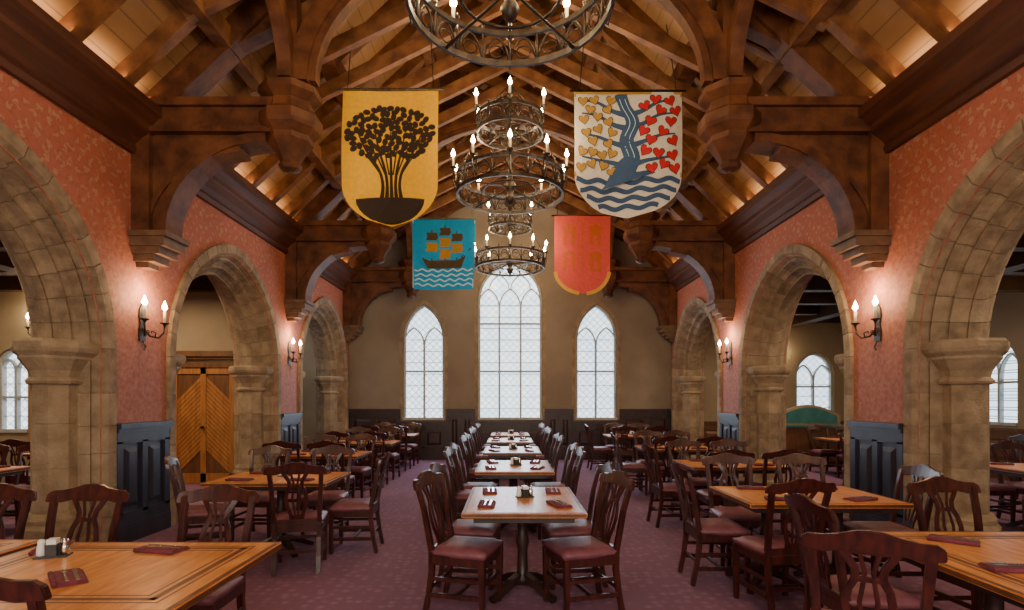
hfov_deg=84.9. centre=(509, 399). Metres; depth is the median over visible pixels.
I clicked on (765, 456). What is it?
dining chair
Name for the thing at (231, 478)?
napkin
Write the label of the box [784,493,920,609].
dining chair
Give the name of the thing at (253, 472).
napkin
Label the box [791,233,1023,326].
ceiling
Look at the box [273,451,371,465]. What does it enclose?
dining table
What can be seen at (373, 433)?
dining chair
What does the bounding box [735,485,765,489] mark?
napkin
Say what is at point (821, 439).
dining table
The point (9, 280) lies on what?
ceiling
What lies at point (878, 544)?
dining chair
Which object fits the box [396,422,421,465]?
dining chair
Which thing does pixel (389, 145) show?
hanging banner
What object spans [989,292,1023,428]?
wall
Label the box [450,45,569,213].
chandelier
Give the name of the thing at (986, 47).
crown molding
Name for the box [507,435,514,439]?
condiment caddy
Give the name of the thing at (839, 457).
dining chair
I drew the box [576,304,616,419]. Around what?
window
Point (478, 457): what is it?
dining chair
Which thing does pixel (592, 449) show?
dining chair
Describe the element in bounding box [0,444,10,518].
dining chair
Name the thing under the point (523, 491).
condiment caddy
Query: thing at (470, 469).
dining chair
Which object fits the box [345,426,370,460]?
dining chair
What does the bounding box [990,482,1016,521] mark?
dining chair
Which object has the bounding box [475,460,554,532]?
dining table
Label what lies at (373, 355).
wall
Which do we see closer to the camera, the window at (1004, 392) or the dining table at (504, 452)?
the dining table at (504, 452)
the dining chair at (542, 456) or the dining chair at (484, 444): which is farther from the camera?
the dining chair at (484, 444)
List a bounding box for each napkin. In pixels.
[28,540,72,555]
[47,568,88,588]
[133,544,189,554]
[225,477,253,480]
[249,471,262,473]
[289,477,314,480]
[477,499,495,507]
[482,487,496,493]
[485,465,496,469]
[486,460,497,463]
[529,460,540,463]
[530,465,544,469]
[545,487,560,493]
[546,500,572,507]
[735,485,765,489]
[752,463,774,465]
[764,496,784,500]
[842,496,877,501]
[927,534,979,546]
[978,562,1023,573]
[990,462,1014,464]
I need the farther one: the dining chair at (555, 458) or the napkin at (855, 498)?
the dining chair at (555, 458)
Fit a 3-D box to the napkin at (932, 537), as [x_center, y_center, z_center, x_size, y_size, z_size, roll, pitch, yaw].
[2.468,0.776,3.118,0.230,0.024,0.126,0,0,41]
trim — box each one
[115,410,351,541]
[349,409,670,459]
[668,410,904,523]
[704,421,1023,480]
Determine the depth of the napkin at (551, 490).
4.74 m
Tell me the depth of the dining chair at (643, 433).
10.07 m
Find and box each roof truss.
[128,0,891,270]
[284,19,735,321]
[300,0,719,107]
[342,140,677,341]
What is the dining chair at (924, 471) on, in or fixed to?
on the floor
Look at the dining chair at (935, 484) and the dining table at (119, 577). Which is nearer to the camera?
the dining table at (119, 577)
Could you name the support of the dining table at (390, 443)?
on the floor
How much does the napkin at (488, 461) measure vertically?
0.024 m
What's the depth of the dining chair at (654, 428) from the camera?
11.80 m
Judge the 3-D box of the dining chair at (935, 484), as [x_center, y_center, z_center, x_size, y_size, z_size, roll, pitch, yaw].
[3.046,1.046,3.692,0.524,1.013,0.575,0,0,-3]
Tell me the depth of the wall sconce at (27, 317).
10.19 m
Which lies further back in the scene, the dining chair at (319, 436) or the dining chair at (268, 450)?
the dining chair at (319, 436)
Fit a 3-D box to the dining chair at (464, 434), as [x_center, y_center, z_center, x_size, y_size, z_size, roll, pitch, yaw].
[-0.482,1.046,9.257,0.575,1.013,0.524,0,0,6]
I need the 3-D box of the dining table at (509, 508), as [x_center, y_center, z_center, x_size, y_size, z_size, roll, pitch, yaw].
[0.100,1.168,4.500,0.880,0.758,1.200,0,0,0]
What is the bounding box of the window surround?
[399,265,620,419]
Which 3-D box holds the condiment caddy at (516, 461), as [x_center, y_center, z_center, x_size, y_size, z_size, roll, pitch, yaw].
[0.070,0.743,6.800,0.144,0.090,0.080,0,0,-17]
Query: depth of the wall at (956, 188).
5.79 m
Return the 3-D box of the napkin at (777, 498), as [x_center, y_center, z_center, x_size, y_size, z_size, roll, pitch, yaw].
[2.137,0.776,4.417,0.230,0.024,0.126,0,0,16]
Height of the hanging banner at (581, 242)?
3.798 m
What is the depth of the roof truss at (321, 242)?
10.50 m
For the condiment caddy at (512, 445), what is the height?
0.090 m
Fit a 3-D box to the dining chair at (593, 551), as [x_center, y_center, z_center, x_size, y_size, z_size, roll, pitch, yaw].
[0.590,1.046,4.191,0.575,1.013,0.524,0,0,-16]
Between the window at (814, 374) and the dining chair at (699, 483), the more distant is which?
the window at (814, 374)
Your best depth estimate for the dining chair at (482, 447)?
12.66 m
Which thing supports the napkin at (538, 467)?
on the dining table at (504, 470)
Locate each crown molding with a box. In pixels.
[0,0,355,290]
[664,0,1023,290]
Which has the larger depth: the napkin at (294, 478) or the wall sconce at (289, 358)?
the wall sconce at (289, 358)
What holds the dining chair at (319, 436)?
on the floor
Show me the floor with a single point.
(353, 577)
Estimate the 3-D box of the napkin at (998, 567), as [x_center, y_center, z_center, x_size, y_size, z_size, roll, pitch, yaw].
[2.340,0.776,2.597,0.230,0.024,0.126,0,0,9]
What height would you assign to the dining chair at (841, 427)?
1.013 m
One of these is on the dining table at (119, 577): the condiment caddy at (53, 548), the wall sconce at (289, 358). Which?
the condiment caddy at (53, 548)
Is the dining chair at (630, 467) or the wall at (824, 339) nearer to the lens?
the dining chair at (630, 467)
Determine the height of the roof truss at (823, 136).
5.736 m
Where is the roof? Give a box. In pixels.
[59,0,960,264]
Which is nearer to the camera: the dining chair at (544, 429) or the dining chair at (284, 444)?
the dining chair at (284, 444)
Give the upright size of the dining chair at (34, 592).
1.013 m
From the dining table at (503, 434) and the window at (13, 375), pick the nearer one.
the window at (13, 375)
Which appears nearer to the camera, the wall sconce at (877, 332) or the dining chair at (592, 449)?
the wall sconce at (877, 332)
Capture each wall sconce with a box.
[25,313,30,335]
[138,295,169,349]
[287,338,302,369]
[717,338,732,369]
[850,295,881,349]
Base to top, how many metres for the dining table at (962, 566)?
0.759 m
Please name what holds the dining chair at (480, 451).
on the floor
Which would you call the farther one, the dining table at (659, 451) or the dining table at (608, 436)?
the dining table at (608, 436)
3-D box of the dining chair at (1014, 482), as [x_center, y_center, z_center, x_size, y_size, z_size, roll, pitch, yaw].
[6.594,1.046,7.172,0.524,1.013,0.575,0,0,-5]
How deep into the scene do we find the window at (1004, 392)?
11.12 m
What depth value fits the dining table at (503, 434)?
12.58 m
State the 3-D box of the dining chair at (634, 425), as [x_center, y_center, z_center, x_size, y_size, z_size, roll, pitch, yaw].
[3.056,1.046,13.172,0.524,1.013,0.575,0,0,4]
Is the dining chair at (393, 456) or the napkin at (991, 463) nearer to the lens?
the napkin at (991, 463)
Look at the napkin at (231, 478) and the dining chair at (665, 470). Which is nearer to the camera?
the napkin at (231, 478)
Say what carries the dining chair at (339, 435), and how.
on the floor
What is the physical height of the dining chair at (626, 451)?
1.013 m
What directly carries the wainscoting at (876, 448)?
attached to the wall at (956, 188)
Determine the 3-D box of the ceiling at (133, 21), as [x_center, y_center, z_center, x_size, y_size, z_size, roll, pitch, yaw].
[0.000,-5.017,5.825,9.900,4.865,18.250,0,0,0]
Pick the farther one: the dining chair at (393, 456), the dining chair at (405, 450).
the dining chair at (405, 450)
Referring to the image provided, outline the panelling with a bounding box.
[29,351,232,471]
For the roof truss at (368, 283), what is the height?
5.736 m
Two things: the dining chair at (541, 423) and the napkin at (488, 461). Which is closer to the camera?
the napkin at (488, 461)
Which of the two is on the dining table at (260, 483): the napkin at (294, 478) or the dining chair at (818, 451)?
the napkin at (294, 478)
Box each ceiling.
[0,240,215,291]
[33,0,986,258]
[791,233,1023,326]
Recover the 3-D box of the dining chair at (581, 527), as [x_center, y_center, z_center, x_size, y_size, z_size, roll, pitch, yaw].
[0.592,1.046,4.807,0.575,1.013,0.524,0,0,-6]
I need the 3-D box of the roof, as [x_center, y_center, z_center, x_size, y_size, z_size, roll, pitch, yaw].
[0.000,-5.228,5.800,8.337,4.010,17.600,0,0,0]
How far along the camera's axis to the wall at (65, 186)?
5.82 m
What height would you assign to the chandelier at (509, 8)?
4.532 m
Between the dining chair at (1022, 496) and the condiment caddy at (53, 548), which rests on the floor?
the dining chair at (1022, 496)
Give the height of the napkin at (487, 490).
0.024 m
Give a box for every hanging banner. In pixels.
[338,26,442,226]
[412,136,478,289]
[551,142,611,294]
[570,25,686,217]
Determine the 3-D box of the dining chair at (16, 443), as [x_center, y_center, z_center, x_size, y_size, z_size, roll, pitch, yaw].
[-6.899,1.046,8.027,0.524,1.013,0.575,0,0,-1]
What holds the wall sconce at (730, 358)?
attached to the wall at (956, 188)
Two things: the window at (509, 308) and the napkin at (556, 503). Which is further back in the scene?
the window at (509, 308)
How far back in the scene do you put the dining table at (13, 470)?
6.48 m
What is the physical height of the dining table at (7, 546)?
0.759 m
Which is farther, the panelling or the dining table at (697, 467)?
the panelling
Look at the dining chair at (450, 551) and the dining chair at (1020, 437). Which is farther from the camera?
the dining chair at (1020, 437)
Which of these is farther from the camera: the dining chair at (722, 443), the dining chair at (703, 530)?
the dining chair at (722, 443)
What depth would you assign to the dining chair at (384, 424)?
13.71 m
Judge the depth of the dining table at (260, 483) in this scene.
5.57 m
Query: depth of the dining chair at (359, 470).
8.98 m
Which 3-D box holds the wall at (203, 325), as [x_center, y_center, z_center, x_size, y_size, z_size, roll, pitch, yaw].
[-7.300,-0.350,10.450,4.800,3.800,0.200,0,0,0]
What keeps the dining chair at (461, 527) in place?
on the floor
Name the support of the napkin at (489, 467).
on the dining table at (504, 470)
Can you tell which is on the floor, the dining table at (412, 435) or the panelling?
the dining table at (412, 435)
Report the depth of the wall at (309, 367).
14.60 m
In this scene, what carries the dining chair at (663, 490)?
on the floor
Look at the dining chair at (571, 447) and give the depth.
7.10 m
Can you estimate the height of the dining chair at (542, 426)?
1.013 m
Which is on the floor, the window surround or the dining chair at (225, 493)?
the dining chair at (225, 493)
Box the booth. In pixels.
[786,405,842,466]
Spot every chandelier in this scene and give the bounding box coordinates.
[405,0,614,68]
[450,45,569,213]
[474,202,547,276]
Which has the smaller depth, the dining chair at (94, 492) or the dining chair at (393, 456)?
the dining chair at (94, 492)
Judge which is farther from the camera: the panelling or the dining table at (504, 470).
the panelling
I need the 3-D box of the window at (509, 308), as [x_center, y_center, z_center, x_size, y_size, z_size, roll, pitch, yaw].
[0.000,-1.540,14.680,1.680,4.119,0.240,0,0,0]
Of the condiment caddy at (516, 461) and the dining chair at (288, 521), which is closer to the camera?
the dining chair at (288, 521)
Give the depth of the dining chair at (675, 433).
10.10 m
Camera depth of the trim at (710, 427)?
11.07 m
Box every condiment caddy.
[32,537,72,559]
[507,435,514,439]
[508,443,517,448]
[509,457,521,464]
[515,485,534,497]
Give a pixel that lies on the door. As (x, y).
(204, 394)
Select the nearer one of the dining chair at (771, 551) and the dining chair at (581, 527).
the dining chair at (771, 551)
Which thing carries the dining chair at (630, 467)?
on the floor
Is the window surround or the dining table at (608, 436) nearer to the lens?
the dining table at (608, 436)
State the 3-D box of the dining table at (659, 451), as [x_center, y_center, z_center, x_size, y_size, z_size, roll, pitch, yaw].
[2.750,1.168,9.300,1.200,0.758,0.850,0,0,0]
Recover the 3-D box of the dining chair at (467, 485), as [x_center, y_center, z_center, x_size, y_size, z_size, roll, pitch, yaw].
[-0.462,1.046,7.056,0.575,1.013,0.524,0,0,5]
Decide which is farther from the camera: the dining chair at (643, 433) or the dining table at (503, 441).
the dining table at (503, 441)
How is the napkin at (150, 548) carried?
on the dining table at (119, 577)
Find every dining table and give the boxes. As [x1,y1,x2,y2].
[0,466,29,476]
[0,539,45,556]
[0,542,281,609]
[22,453,29,458]
[200,472,350,556]
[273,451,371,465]
[335,440,400,482]
[379,433,419,465]
[461,487,586,603]
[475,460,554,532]
[483,446,540,486]
[487,438,532,479]
[490,432,529,459]
[602,434,663,462]
[634,446,720,459]
[672,460,794,527]
[709,486,913,594]
[813,437,843,474]
[879,531,1023,609]
[990,463,1023,526]
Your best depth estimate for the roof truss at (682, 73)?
7.82 m
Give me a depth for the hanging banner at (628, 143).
7.49 m
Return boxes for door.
[175,362,234,483]
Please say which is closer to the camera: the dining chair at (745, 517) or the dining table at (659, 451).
the dining chair at (745, 517)
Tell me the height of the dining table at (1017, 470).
0.758 m
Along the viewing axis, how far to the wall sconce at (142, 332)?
6.36 m
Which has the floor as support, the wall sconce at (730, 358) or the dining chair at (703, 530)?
the dining chair at (703, 530)
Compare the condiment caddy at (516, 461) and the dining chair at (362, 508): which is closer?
the dining chair at (362, 508)
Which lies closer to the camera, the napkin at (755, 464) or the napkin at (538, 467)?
the napkin at (538, 467)
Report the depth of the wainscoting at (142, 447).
6.38 m
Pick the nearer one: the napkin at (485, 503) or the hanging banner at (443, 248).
the napkin at (485, 503)
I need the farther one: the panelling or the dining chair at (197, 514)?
the panelling
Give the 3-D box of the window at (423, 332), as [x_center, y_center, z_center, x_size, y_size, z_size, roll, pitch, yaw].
[-2.250,-0.993,14.680,1.080,3.026,0.240,0,0,0]
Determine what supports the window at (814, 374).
in the wall at (824, 339)
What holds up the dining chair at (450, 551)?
on the floor
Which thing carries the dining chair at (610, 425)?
on the floor
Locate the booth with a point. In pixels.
(799, 417)
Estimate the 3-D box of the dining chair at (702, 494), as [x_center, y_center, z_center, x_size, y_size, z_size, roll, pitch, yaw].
[2.449,1.046,6.427,0.524,1.013,0.575,0,0,1]
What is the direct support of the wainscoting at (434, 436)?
attached to the wall at (373, 355)
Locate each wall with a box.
[0,69,348,541]
[0,292,233,482]
[302,328,315,449]
[349,156,670,420]
[671,66,1023,530]
[704,323,844,420]
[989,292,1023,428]
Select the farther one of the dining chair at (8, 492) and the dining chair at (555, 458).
the dining chair at (555, 458)
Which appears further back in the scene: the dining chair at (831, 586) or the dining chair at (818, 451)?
the dining chair at (818, 451)
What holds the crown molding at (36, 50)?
attached to the wall at (65, 186)
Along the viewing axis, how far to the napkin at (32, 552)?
2.84 m
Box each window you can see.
[0,350,27,432]
[403,304,443,419]
[478,265,541,419]
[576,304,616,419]
[796,353,832,410]
[989,346,1017,425]
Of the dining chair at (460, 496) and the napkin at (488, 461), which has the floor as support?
the dining chair at (460, 496)
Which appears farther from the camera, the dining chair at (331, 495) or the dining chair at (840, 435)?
the dining chair at (840, 435)
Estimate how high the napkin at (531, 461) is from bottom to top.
0.024 m
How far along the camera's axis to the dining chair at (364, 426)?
12.06 m
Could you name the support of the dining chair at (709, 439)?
on the floor
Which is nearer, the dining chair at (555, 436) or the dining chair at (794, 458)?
the dining chair at (794, 458)
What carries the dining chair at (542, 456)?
on the floor
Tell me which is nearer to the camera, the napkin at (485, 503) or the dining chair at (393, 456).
the napkin at (485, 503)
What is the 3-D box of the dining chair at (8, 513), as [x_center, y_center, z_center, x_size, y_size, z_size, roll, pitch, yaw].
[-5.997,1.046,6.872,0.524,1.013,0.575,0,0,2]
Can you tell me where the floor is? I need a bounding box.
[1,460,1023,609]
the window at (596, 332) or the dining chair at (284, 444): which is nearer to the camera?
the dining chair at (284, 444)
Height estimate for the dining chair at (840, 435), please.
1.013 m
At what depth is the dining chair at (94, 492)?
3.57 m
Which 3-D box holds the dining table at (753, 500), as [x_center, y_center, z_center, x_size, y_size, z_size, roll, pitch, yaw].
[2.450,1.168,4.700,1.250,0.758,0.900,0,0,0]
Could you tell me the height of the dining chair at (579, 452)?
1.013 m
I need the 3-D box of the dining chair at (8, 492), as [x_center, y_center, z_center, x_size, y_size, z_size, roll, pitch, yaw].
[-3.305,1.046,3.372,0.524,1.013,0.575,0,0,-4]
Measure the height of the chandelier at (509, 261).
4.532 m
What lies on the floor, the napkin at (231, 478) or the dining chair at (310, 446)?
the dining chair at (310, 446)
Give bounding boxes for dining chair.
[0,439,29,509]
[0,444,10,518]
[0,445,29,527]
[0,483,36,538]
[0,577,51,609]
[44,483,129,541]
[164,456,232,541]
[176,484,260,609]
[229,445,292,540]
[262,441,311,510]
[263,462,327,576]
[300,445,354,538]
[303,433,335,493]
[307,441,354,508]
[322,431,356,482]
[328,452,389,553]
[335,433,376,497]
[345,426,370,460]
[357,425,385,462]
[357,431,388,487]
[372,426,403,479]
[374,422,395,449]
[385,425,411,470]
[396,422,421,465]
[413,471,502,609]
[428,462,500,589]
[443,447,472,518]
[450,443,497,518]
[459,435,498,486]
[463,433,495,481]
[468,428,499,462]
[471,426,482,453]
[475,424,500,459]
[477,423,490,445]
[521,428,551,481]
[525,433,559,484]
[525,435,563,486]
[529,423,543,445]
[530,443,577,526]
[532,447,585,539]
[536,424,544,447]
[539,426,548,451]
[542,462,615,589]
[542,471,634,609]
[584,424,611,469]
[603,423,624,462]
[610,432,647,495]
[612,426,636,469]
[627,423,649,460]
[633,430,664,489]
[638,426,668,461]
[641,443,695,527]
[649,436,685,498]
[663,430,701,480]
[665,439,716,511]
[670,462,750,585]
[688,436,727,481]
[696,449,754,527]
[702,453,760,565]
[710,439,761,505]
[732,478,835,609]
[747,449,808,529]
[772,453,849,567]
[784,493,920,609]
[799,530,947,609]
[805,425,841,473]
[833,425,843,462]
[836,454,843,477]
[837,432,843,485]
[843,464,943,577]
[906,476,983,609]
[990,441,1023,518]
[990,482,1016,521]
[1008,434,1023,498]
[1022,496,1023,530]
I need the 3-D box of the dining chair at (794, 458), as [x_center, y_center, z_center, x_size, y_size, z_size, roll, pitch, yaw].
[2.905,1.046,5.422,0.524,1.013,0.575,0,0,4]
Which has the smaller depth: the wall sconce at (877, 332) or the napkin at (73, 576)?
the napkin at (73, 576)
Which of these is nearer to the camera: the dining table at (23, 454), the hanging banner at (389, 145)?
the hanging banner at (389, 145)

